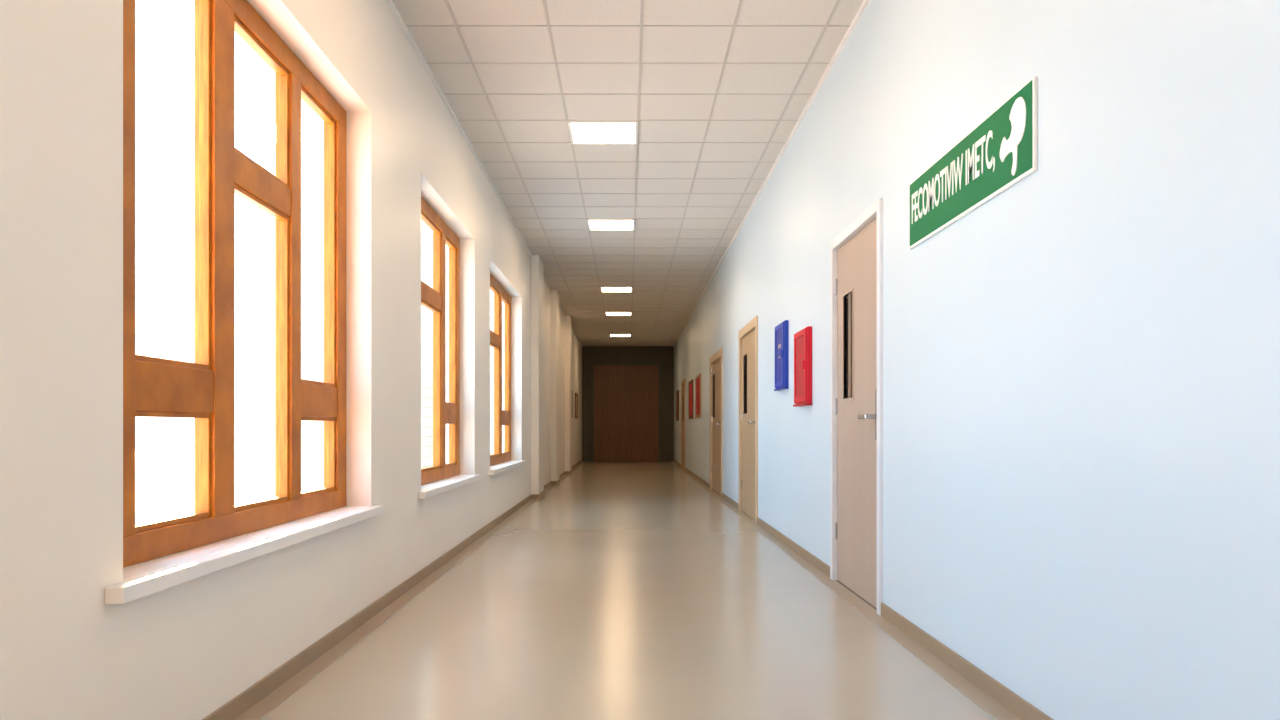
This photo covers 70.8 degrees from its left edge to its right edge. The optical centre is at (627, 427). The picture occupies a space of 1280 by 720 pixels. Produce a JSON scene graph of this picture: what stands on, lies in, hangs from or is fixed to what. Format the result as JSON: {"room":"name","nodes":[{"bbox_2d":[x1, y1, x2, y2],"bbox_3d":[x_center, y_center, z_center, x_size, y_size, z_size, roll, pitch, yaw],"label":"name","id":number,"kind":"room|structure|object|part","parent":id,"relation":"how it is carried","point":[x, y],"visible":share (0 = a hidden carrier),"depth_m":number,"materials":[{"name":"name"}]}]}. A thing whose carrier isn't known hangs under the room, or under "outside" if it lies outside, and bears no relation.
{"room":"school corridor","nodes":[
{"label":"school corridor","id":0,"kind":"room"},
{"bbox_2d":[0,0,581,719],"bbox_3d":[-1.380,-0.705,10.750,0.260,3.250,27.500,0,0,0],"label":"wall","id":1,"kind":"structure","parent":0,"point":[184,651],"depth_m":2.63,"materials":[{"name":"paint"}]},
{"bbox_2d":[123,0,345,567],"bbox_3d":[-1.405,-0.580,3.389,0.070,1.920,1.982,0,0,0],"label":"frame","id":2,"kind":"object","parent":1,"relation":"attached to","point":[147,386],"visible":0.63,"depth_m":3.08,"materials":[{"name":"brown wood"}]},
{"bbox_2d":[135,0,335,532],"bbox_3d":[-1.398,-0.578,3.381,0.032,1.745,1.749,0,0,0],"label":"beads","id":3,"kind":"object","parent":1,"relation":"attached to","point":[204,363],"visible":0.62,"depth_m":3.34,"materials":[{"name":"brown wood"}]},
{"bbox_2d":[105,505,383,603],"bbox_3d":[-1.357,0.401,3.294,0.305,0.042,2.292,0,0,0],"label":"sill","id":4,"kind":"structure","parent":1,"relation":"attached to","point":[143,579],"depth_m":2.77,"materials":[{"name":"white paint"}]},
{"bbox_2d":[202,459,584,719],"bbox_3d":[-1.194,0.887,10.750,0.112,0.065,27.500,0,0,0],"label":"baseboard","id":5,"kind":"structure","parent":1,"relation":"attached to","point":[248,698],"depth_m":3.82,"materials":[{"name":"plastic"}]},
{"bbox_2d":[421,212,455,471],"bbox_3d":[-1.398,-0.578,6.463,0.032,1.745,1.535,0,0,0],"label":"beads","id":6,"kind":"object","parent":1,"relation":"attached to","point":[424,218],"visible":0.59,"depth_m":6.62,"materials":[{"name":"brown wood"}]},
{"bbox_2d":[421,196,459,484],"bbox_3d":[-1.405,-0.580,6.468,0.070,1.920,1.725,0,0,0],"label":"frame","id":7,"kind":"object","parent":1,"relation":"attached to","point":[450,413],"visible":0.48,"depth_m":6.68,"materials":[{"name":"brown wood"}]},
{"bbox_2d":[418,474,480,498],"bbox_3d":[-1.357,0.401,6.372,0.305,0.042,2.035,0,0,0],"label":"sill","id":8,"kind":"structure","parent":1,"relation":"attached to","point":[431,489],"depth_m":6.16,"materials":[{"name":"white paint"}]},
{"bbox_2d":[386,0,582,346],"bbox_3d":[-1.240,-2.217,10.750,0.020,0.025,27.500,0,0,0],"label":"trim","id":9,"kind":"structure","parent":1,"relation":"attached to","point":[390,3],"depth_m":6.24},
{"bbox_2d":[490,284,508,456],"bbox_3d":[-1.398,-0.578,9.440,0.032,1.745,2.060,0,0,0],"label":"beads","id":10,"kind":"object","parent":1,"relation":"attached to","point":[492,288],"visible":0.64,"depth_m":9.65,"materials":[{"name":"brown wood"}]},
{"bbox_2d":[490,274,510,465],"bbox_3d":[-1.405,-0.580,9.445,0.070,1.920,2.250,0,0,0],"label":"frame","id":11,"kind":"object","parent":1,"relation":"attached to","point":[504,417],"visible":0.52,"depth_m":9.75,"materials":[{"name":"brown wood"}]},
{"bbox_2d":[489,460,525,474],"bbox_3d":[-1.357,0.401,9.350,0.305,0.042,2.560,0,0,0],"label":"sill","id":12,"kind":"structure","parent":1,"relation":"attached to","point":[498,468],"depth_m":9.12,"materials":[{"name":"white paint"}]},
{"bbox_2d":[531,255,543,493],"bbox_3d":[-1.200,-0.655,11.950,0.100,3.150,0.700,0,0,0],"label":"pillar","id":13,"kind":"structure","parent":1,"relation":"attached to","point":[537,266],"depth_m":11.60,"materials":[{"name":"paint"}]},
{"bbox_2d":[550,290,558,480],"bbox_3d":[-1.200,-0.655,14.800,0.100,3.150,0.600,0,0,0],"label":"pillar","id":14,"kind":"structure","parent":1,"relation":"attached to","point":[554,295],"depth_m":14.50,"materials":[{"name":"paint"}]},
{"bbox_2d":[565,315,571,470],"bbox_3d":[-1.200,-0.655,18.100,0.100,3.150,0.600,0,0,0],"label":"pillar","id":15,"kind":"structure","parent":1,"relation":"attached to","point":[568,321],"depth_m":17.80,"materials":[{"name":"paint"}]},
{"bbox_2d":[575,393,577,418],"bbox_3d":[-1.238,-0.530,21.600,0.025,0.600,0.800,0,0,0],"label":"notice board","id":16,"kind":"object","parent":1,"relation":"attached to","point":[576,394],"visible":1,"depth_m":21.64,"materials":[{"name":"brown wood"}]},
{"bbox_2d":[257,54,493,500],"bbox_3d":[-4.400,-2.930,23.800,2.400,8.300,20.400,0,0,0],"label":"window panes","id":17,"kind":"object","parent":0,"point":[265,74],"depth_m":13.60,"materials":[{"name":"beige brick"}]},
{"bbox_2d":[260,462,995,719],"bbox_3d":[0.000,0.970,10.850,3.020,0.100,27.700,0,0,0],"label":"floor","id":18,"kind":"structure","parent":0,"point":[626,590],"depth_m":3.97,"materials":[{"name":"plastic"}]},
{"bbox_2d":[392,0,863,345],"bbox_3d":[0.000,-2.280,10.750,3.020,0.100,27.500,0,0,0],"label":"ceiling","id":19,"kind":"structure","parent":0,"point":[436,44],"depth_m":6.42,"materials":[{"name":"tile"}]},
{"bbox_2d":[567,121,637,143],"bbox_3d":[-0.183,-2.222,6.775,0.515,0.016,0.510,0,0,0],"label":"ceiling light","id":20,"kind":"object","parent":19,"relation":"in","point":[581,132],"depth_m":6.76,"materials":[{"name":"white plastic"}]},
{"bbox_2d":[587,219,634,229],"bbox_3d":[-0.183,-2.222,9.835,0.515,0.016,0.510,0,0,0],"label":"ceiling light","id":21,"kind":"object","parent":19,"relation":"in","point":[593,224],"depth_m":9.82,"materials":[{"name":"white plastic"}]},
{"bbox_2d":[600,287,632,291],"bbox_3d":[-0.183,-2.222,14.425,0.515,0.016,0.510,0,0,0],"label":"ceiling light","id":22,"kind":"object","parent":19,"relation":"in","point":[603,289],"depth_m":14.43,"materials":[{"name":"white plastic"}]},
{"bbox_2d":[605,312,631,315],"bbox_3d":[-0.183,-2.222,17.485,0.515,0.016,0.510,0,0,0],"label":"ceiling light","id":23,"kind":"object","parent":19,"relation":"in","point":[606,313],"depth_m":17.45,"materials":[{"name":"white plastic"}]},
{"bbox_2d":[609,334,630,336],"bbox_3d":[-0.183,-2.222,21.565,0.515,0.016,0.510,0,0,0],"label":"ceiling light","id":24,"kind":"object","parent":19,"relation":"in","point":[611,335],"depth_m":21.60,"materials":[{"name":"white plastic"}]},
{"bbox_2d":[406,0,849,345],"bbox_3d":[0.000,-2.228,10.750,2.500,0.004,27.500,0,0,0],"label":"grid","id":25,"kind":"object","parent":19,"relation":"attached to","point":[456,25],"depth_m":7.02,"materials":[{"name":"white metal"}]},
{"bbox_2d":[582,346,673,461],"bbox_3d":[0.000,-0.705,24.600,3.020,3.250,0.200,0,0,0],"label":"wall","id":26,"kind":"structure","parent":0,"point":[664,355],"depth_m":24.50,"materials":[{"name":"brown paint"}]},
{"bbox_2d":[594,365,625,461],"bbox_3d":[-0.492,-0.393,24.485,0.876,2.615,0.029,0,0,0],"label":"leaf","id":27,"kind":"object","parent":26,"relation":"attached to","point":[609,380],"visible":1,"depth_m":24.47,"materials":[{"name":"brown wood"}]},
{"bbox_2d":[591,363,660,461],"bbox_3d":[-0.050,-0.430,24.480,1.920,2.700,0.039,0,0,0],"label":"frame","id":28,"kind":"object","parent":26,"relation":"attached to","point":[592,364],"visible":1,"depth_m":24.46,"materials":[{"name":"brown wood"}]},
{"bbox_2d":[626,365,658,461],"bbox_3d":[0.392,-0.393,24.485,0.876,2.615,0.029,0,0,0],"label":"leaf","id":29,"kind":"object","parent":26,"relation":"attached to","point":[642,381],"visible":1,"depth_m":24.47,"materials":[{"name":"brown wood"}]},
{"bbox_2d":[674,0,1279,719],"bbox_3d":[1.380,-0.705,10.750,0.260,3.250,27.500,0,0,0],"label":"wall","id":30,"kind":"structure","parent":0,"point":[1081,369],"depth_m":2.60,"materials":[{"name":"paint"}]},
{"bbox_2d":[676,390,678,420],"bbox_3d":[1.238,-0.555,22.450,0.025,0.750,0.900,0,0,0],"label":"notice board","id":31,"kind":"object","parent":30,"relation":"attached to","point":[677,391],"visible":1,"depth_m":22.51,"materials":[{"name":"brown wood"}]},
{"bbox_2d":[681,379,684,469],"bbox_3d":[1.291,-0.080,20.250,0.118,2.000,1.300,0,0,0],"label":"frame","id":32,"kind":"object","parent":30,"relation":"attached to","point":[683,380],"visible":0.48,"depth_m":20.81,"materials":[{"name":"brown wood"}]},
{"bbox_2d":[683,385,683,467],"bbox_3d":[1.284,-0.036,20.250,0.045,1.900,1.112,0,0,0],"label":"leaf","id":33,"kind":"object","parent":30,"relation":"attached to","point":[683,385],"visible":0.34,"depth_m":20.47,"materials":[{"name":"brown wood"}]},
{"bbox_2d":[689,379,692,418],"bbox_3d":[1.238,-0.555,17.700,0.025,0.750,1.000,0,0,0],"label":"notice board","id":34,"kind":"object","parent":30,"relation":"attached to","point":[691,381],"visible":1,"depth_m":17.55,"materials":[{"name":"brown wood"}]},
{"bbox_3d":[1.244,-0.555,17.700,0.012,0.650,0.900,0,0,0],"label":"panel","id":35,"kind":"part","parent":34,"relation":"part of","materials":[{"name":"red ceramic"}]},
{"bbox_2d":[695,373,701,417],"bbox_3d":[1.238,-0.555,15.850,0.025,0.750,1.100,0,0,0],"label":"notice board","id":36,"kind":"object","parent":30,"relation":"attached to","point":[698,379],"visible":1,"depth_m":15.80,"materials":[{"name":"brown wood"}]},
{"bbox_3d":[1.244,-0.555,15.850,0.012,0.650,1.000,0,0,0],"label":"panel","id":37,"kind":"part","parent":36,"relation":"part of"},
{"bbox_2d":[712,358,720,494],"bbox_3d":[1.284,-0.021,12.725,0.045,1.870,1.542,0,0,0],"label":"leaf","id":38,"kind":"object","parent":30,"relation":"attached to","point":[716,366],"visible":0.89,"depth_m":12.84,"materials":[{"name":"brown wood"}]},
{"bbox_2d":[713,374,714,416],"bbox_3d":[1.266,-0.470,13.216,0.017,0.628,0.248,0,0,0],"label":"bead","id":39,"kind":"object","parent":38,"relation":"attached to","point":[714,374],"visible":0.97,"depth_m":13.09,"materials":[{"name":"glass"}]},
{"bbox_2d":[710,348,722,497],"bbox_3d":[1.291,-0.070,12.725,0.118,1.980,1.750,0,0,0],"label":"frame","id":40,"kind":"object","parent":30,"relation":"attached to","point":[719,354],"visible":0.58,"depth_m":12.12,"materials":[{"name":"beige wood"}]},
{"bbox_2d":[738,316,757,523],"bbox_3d":[1.291,-0.080,9.345,0.118,2.000,1.390,0,0,0],"label":"frame","id":41,"kind":"object","parent":30,"relation":"attached to","point":[749,327],"visible":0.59,"depth_m":9.52,"materials":[{"name":"beige wood"}]},
{"bbox_2d":[742,329,754,519],"bbox_3d":[1.284,-0.036,9.345,0.045,1.900,1.202,0,0,0],"label":"leaf","id":42,"kind":"object","parent":30,"relation":"attached to","point":[748,342],"visible":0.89,"depth_m":9.35,"materials":[{"name":"brown wood"}]},
{"bbox_2d":[744,354,746,413],"bbox_3d":[1.266,-0.470,9.666,0.017,0.628,0.248,0,0,0],"label":"bead","id":43,"kind":"object","parent":42,"relation":"attached to","point":[746,354],"visible":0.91,"depth_m":9.55,"materials":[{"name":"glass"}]},
{"bbox_2d":[745,357,745,411],"bbox_3d":[1.283,-0.470,9.666,0.018,0.600,0.220,0,0,0],"label":"window","id":44,"kind":"structure","parent":42,"relation":"attached to","point":[745,357],"depth_m":9.76,"materials":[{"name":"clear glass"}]},
{"bbox_2d":[673,0,869,346],"bbox_3d":[1.240,-2.217,10.750,0.020,0.025,27.500,0,0,0],"label":"trim","id":45,"kind":"structure","parent":30,"relation":"attached to","point":[865,3],"depth_m":6.45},
{"bbox_2d":[774,320,788,390],"bbox_3d":[1.222,-0.573,7.215,0.055,0.535,0.440,0,0,0],"label":"upper cabinet","id":46,"kind":"object","parent":30,"relation":"attached to","point":[781,330],"visible":1,"depth_m":7.04,"materials":[{"name":"metal"}]},
{"bbox_3d":[1.218,-0.580,7.215,0.005,0.420,0.330,0,0,0],"label":"door panel","id":47,"kind":"part","parent":46,"relation":"part of","materials":[{"name":"blue metal"}]},
{"bbox_2d":[793,326,812,406],"bbox_3d":[1.220,-0.422,6.320,0.060,0.535,0.450,0,0,0],"label":"upper cabinet","id":48,"kind":"object","parent":30,"relation":"attached to","point":[802,339],"visible":1,"depth_m":6.21,"materials":[{"name":"red metal"}]},
{"bbox_3d":[1.212,-0.430,6.320,0.005,0.420,0.340,0,0,0],"label":"door panel","id":49,"kind":"part","parent":48,"relation":"part of","materials":[{"name":"red metal"}]},
{"bbox_2d":[671,462,1020,719],"bbox_3d":[1.205,0.919,10.750,0.090,0.002,27.500,0,0,0],"label":"trim","id":50,"kind":"structure","parent":30,"relation":"attached to","point":[984,701],"depth_m":4.02,"materials":[{"name":"plastic"}]},
{"bbox_2d":[830,198,882,614],"bbox_3d":[1.291,-0.105,4.950,0.118,2.050,1.080,0,0,0],"label":"frame","id":51,"kind":"object","parent":30,"relation":"attached to","point":[875,210],"visible":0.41,"depth_m":4.94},
{"bbox_2d":[837,217,876,607],"bbox_3d":[1.284,-0.079,4.950,0.045,1.985,0.962,0,0,0],"label":"leaf","id":52,"kind":"object","parent":30,"relation":"attached to","point":[857,258],"visible":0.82,"depth_m":4.91,"materials":[{"name":"laminate"}]},
{"bbox_2d":[842,288,853,400],"bbox_3d":[1.266,-0.470,5.151,0.017,0.628,0.248,0,0,0],"label":"bead","id":53,"kind":"object","parent":52,"relation":"attached to","point":[852,289],"visible":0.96,"depth_m":5.15,"materials":[{"name":"laminate"}]},
{"bbox_2d":[846,293,851,397],"bbox_3d":[1.283,-0.470,5.151,0.018,0.600,0.220,0,0,0],"label":"window","id":54,"kind":"structure","parent":52,"relation":"attached to","point":[847,296],"depth_m":5.20,"materials":[{"name":"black glass"}]},
{"bbox_2d":[875,388,876,439],"bbox_3d":[1.258,-0.070,4.544,0.008,0.260,0.044,0,0,0],"label":"plate","id":55,"kind":"object","parent":52,"relation":"attached to","point":[876,388],"visible":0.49,"depth_m":4.55,"materials":[{"name":"metal"}]},
{"bbox_2d":[858,414,876,418],"bbox_3d":[1.224,-0.058,4.606,0.060,0.025,0.145,0,0,0],"label":"lever","id":56,"kind":"object","parent":55,"relation":"attached to","point":[860,416],"visible":1,"depth_m":4.53,"materials":[{"name":"metal"}]},
{"bbox_2d":[673,459,1053,719],"bbox_3d":[1.244,0.887,10.750,0.012,0.065,27.500,0,0,0],"label":"baseboard","id":57,"kind":"structure","parent":30,"relation":"attached to","point":[1007,698],"depth_m":3.52,"materials":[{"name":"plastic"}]},
{"bbox_2d":[909,76,1037,249],"bbox_3d":[1.242,-0.929,3.353,0.017,0.288,1.216,0,0,0],"label":"sign","id":58,"kind":"object","parent":30,"relation":"attached to","point":[1001,151],"visible":1,"depth_m":3.17,"materials":[{"name":"green plastic"}]},
{"label":"outside","id":59,"kind":"structure","parent":0,"visible":0},
{"bbox_2d":[135,446,256,524],"bbox_3d":[-15.760,1.270,22.500,28.480,0.100,75.000,0,0,0],"label":"ground","id":60,"kind":"structure","parent":59,"point":[164,476],"depth_m":20.91,"materials":[{"name":"white"}]}
]}

